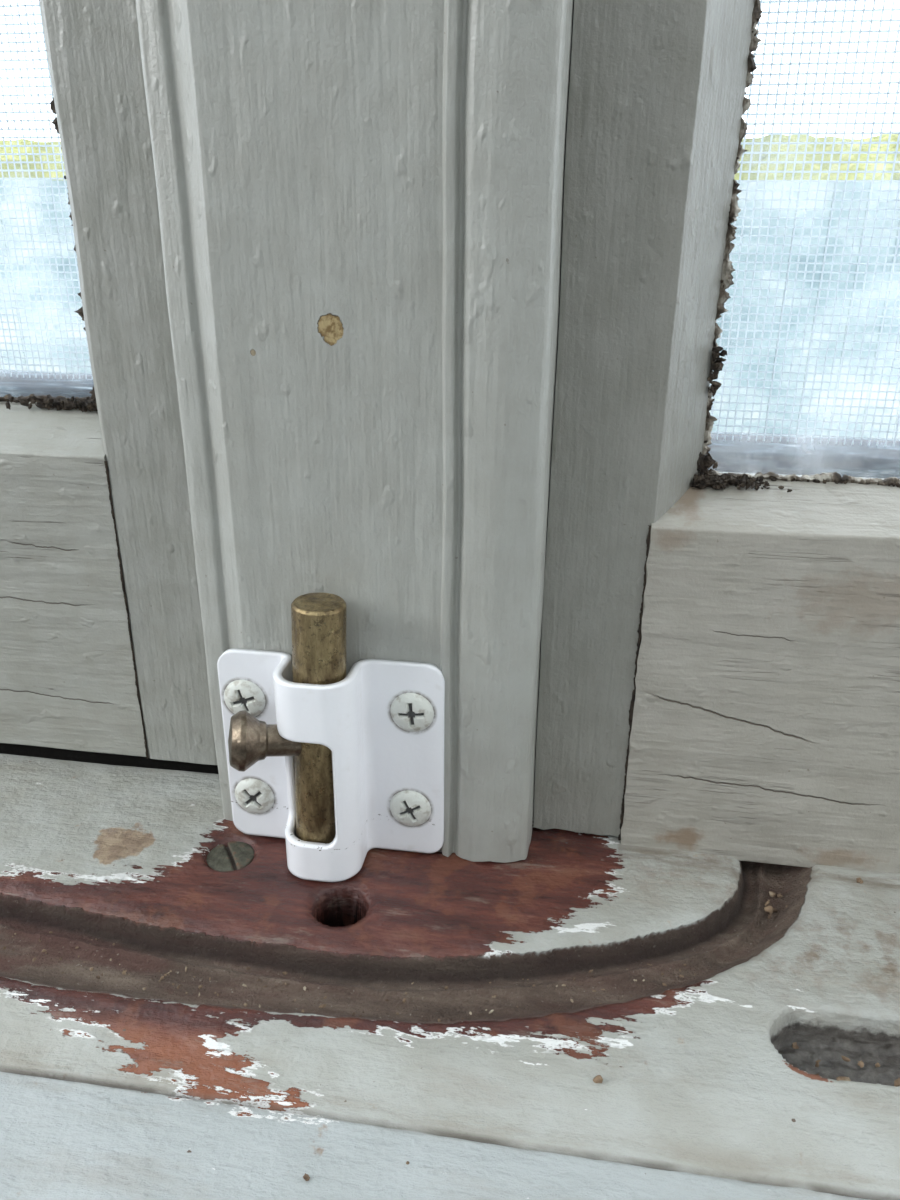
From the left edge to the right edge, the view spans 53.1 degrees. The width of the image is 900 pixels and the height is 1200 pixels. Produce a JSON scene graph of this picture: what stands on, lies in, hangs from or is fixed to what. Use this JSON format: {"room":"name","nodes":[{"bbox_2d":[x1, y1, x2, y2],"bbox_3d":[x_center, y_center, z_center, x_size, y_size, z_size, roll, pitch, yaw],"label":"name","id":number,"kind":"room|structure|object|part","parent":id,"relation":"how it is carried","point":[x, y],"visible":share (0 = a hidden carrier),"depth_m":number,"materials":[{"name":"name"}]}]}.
{"room":"screened porch","nodes":[
{"label":"screened porch","id":0,"kind":"room"},
{"bbox_2d":[0,754,899,1199],"bbox_3d":[-0.010,0.071,0.139,0.275,0.015,0.167,4,23,8],"label":"window sill","id":1,"kind":"structure","parent":0,"point":[112,1088],"depth_m":0.14,"materials":[{"name":"paint"}]},
{"bbox_2d":[0,743,217,774],"bbox_3d":[-0.136,0.028,0.218,0.187,0.005,0.020,4,23,8],"label":"seal","id":2,"kind":"object","parent":1,"relation":"on","point":[36,751],"visible":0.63,"depth_m":0.20,"materials":[{"name":"black rubber"}]},
{"bbox_2d":[0,49,145,756],"bbox_3d":[-0.145,-0.126,0.157,0.166,0.326,0.024,4,23,8],"label":"window","id":3,"kind":"structure","parent":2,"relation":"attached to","point":[80,311],"depth_m":0.18,"materials":[{"name":"grey wood"}]},
{"bbox_2d":[0,0,93,397],"bbox_3d":[-0.141,-0.159,0.163,0.174,0.270,0.012,4,23,8],"label":"screen","id":4,"kind":"object","parent":3,"relation":"attached to","point":[17,383],"visible":0.2,"depth_m":0.19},
{"bbox_2d":[1,393,94,402],"bbox_3d":[-0.148,-0.045,0.189,0.163,0.002,0.002,4,23,8],"label":"bottom putty","id":5,"kind":"object","parent":3,"relation":"on","point":[6,397],"visible":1,"depth_m":0.18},
{"bbox_2d":[0,396,97,411],"bbox_3d":[-0.080,-0.071,0.165,0.024,0.073,0.005,4,23,8],"label":"corner grime","id":6,"kind":"object","parent":3,"relation":"on","point":[83,405],"visible":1,"depth_m":0.18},
{"bbox_3d":[-0.146,-0.010,0.205,0.166,0.075,0.024,4,23,8],"label":"bottom rail","id":7,"kind":"part","parent":3,"relation":"part of","materials":[{"name":"grey wood"}]},
{"bbox_2d":[104,461,148,758],"bbox_3d":[-0.066,0.004,0.185,0.001,0.066,0.002,4,23,8],"label":"joint gap","id":8,"kind":"object","parent":3,"relation":"attached to","point":[105,462],"visible":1,"depth_m":0.18,"materials":[{"name":"black"}]},
{"bbox_2d":[40,0,216,764],"bbox_3d":[-0.054,-0.120,0.144,0.026,0.327,0.024,4,23,8],"label":"stile","id":9,"kind":"object","parent":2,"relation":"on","point":[93,47],"visible":0.66,"depth_m":0.16,"materials":[{"name":"grey wood"}]},
{"bbox_2d":[207,841,253,871],"bbox_3d":[-0.042,0.050,0.174,0.009,0.001,0.009,4,23,8],"label":"screw","id":10,"kind":"object","parent":1,"relation":"on","point":[237,855],"visible":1,"depth_m":0.17,"materials":[{"name":"metal"}]},
{"bbox_2d":[135,0,573,862],"bbox_3d":[-0.012,-0.111,0.128,0.063,0.330,0.039,4,23,8],"label":"post","id":11,"kind":"object","parent":1,"relation":"on","point":[360,202],"visible":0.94,"depth_m":0.14,"materials":[{"name":"grey wood"}]},
{"bbox_2d":[217,592,444,881],"bbox_3d":[-0.023,0.025,0.159,0.042,0.053,0.016,4,23,8],"label":"bolt","id":12,"kind":"object","parent":11,"relation":"attached to","point":[330,763],"visible":1,"depth_m":0.16,"materials":[{"name":"white metal"}]},
{"bbox_3d":[-0.031,0.024,0.158,0.016,0.011,0.011,-5,23,-13],"label":"knob","id":13,"kind":"part","parent":12,"relation":"part of","materials":[{"name":"gold metal"}]},
{"bbox_3d":[-0.023,0.024,0.161,0.011,0.051,0.009,4,23,8],"label":"bolt rod","id":14,"kind":"part","parent":12,"relation":"part of","materials":[{"name":"gold metal"}]},
{"bbox_2d":[2,877,899,1180],"bbox_3d":[-0.005,0.071,0.127,0.185,0.007,0.087,0,23,-2],"label":"crumbs","id":15,"kind":"object","parent":1,"relation":"on","point":[597,1079],"visible":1,"depth_m":0.15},
{"bbox_2d":[532,0,899,871],"bbox_3d":[0.098,-0.105,0.117,0.159,0.331,0.027,4,23,8],"label":"window","id":16,"kind":"structure","parent":1,"relation":"on","point":[727,269],"depth_m":0.15,"materials":[{"name":"grey wood"}]},
{"bbox_2d":[618,525,650,840],"bbox_3d":[0.034,0.017,0.165,0.001,0.065,0.002,4,23,8],"label":"joint gap","id":17,"kind":"object","parent":16,"relation":"attached to","point":[649,531],"visible":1,"depth_m":0.16,"materials":[{"name":"black"}]},
{"bbox_3d":[0.032,-0.110,0.126,0.027,0.329,0.026,4,23,8],"label":"stile","id":18,"kind":"part","parent":16,"relation":"part of","materials":[{"name":"grey wood"}]},
{"bbox_3d":[0.105,0.015,0.165,0.142,0.073,0.027,4,23,8],"label":"bottom rail","id":19,"kind":"part","parent":16,"relation":"part of","materials":[{"name":"white wood"}]},
{"bbox_2d":[691,18,899,491],"bbox_3d":[0.074,-0.054,0.139,0.066,0.079,0.005,4,23,8],"label":"corner grime","id":20,"kind":"object","parent":16,"relation":"on","point":[704,478],"visible":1,"depth_m":0.16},
{"bbox_2d":[706,0,899,479],"bbox_3d":[0.112,-0.137,0.124,0.144,0.276,0.012,4,23,8],"label":"screen","id":21,"kind":"object","parent":16,"relation":"attached to","point":[741,452],"visible":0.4,"depth_m":0.17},
{"bbox_2d":[711,469,899,485],"bbox_3d":[0.110,-0.018,0.150,0.134,0.002,0.002,4,23,8],"label":"bottom putty","id":22,"kind":"object","parent":16,"relation":"on","point":[830,477],"visible":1,"depth_m":0.16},
{"bbox_3d":[1.504,-2.297,10.068,24.000,0.050,19.700,4,23,8],"label":"ground","id":23,"kind":"structure","parent":0,"visible":0},
{"bbox_2d":[0,180,899,438],"bbox_3d":[-0.097,-1.741,6.062,12.000,1.978,0.080,4,23,8],"label":"water","id":24,"kind":"object","parent":23,"relation":"on","point":[743,185],"visible":0.08,"depth_m":5.69,"materials":[{"name":"liquid"}]},
{"bbox_2d":[0,134,899,179],"bbox_3d":[0.970,-2.585,7.528,17.600,2.426,0.828,4,23,8],"label":"trees","id":25,"kind":"object","parent":23,"relation":"on","point":[783,147],"visible":0.02,"depth_m":7.04,"materials":[{"name":"green plant"}]}
]}

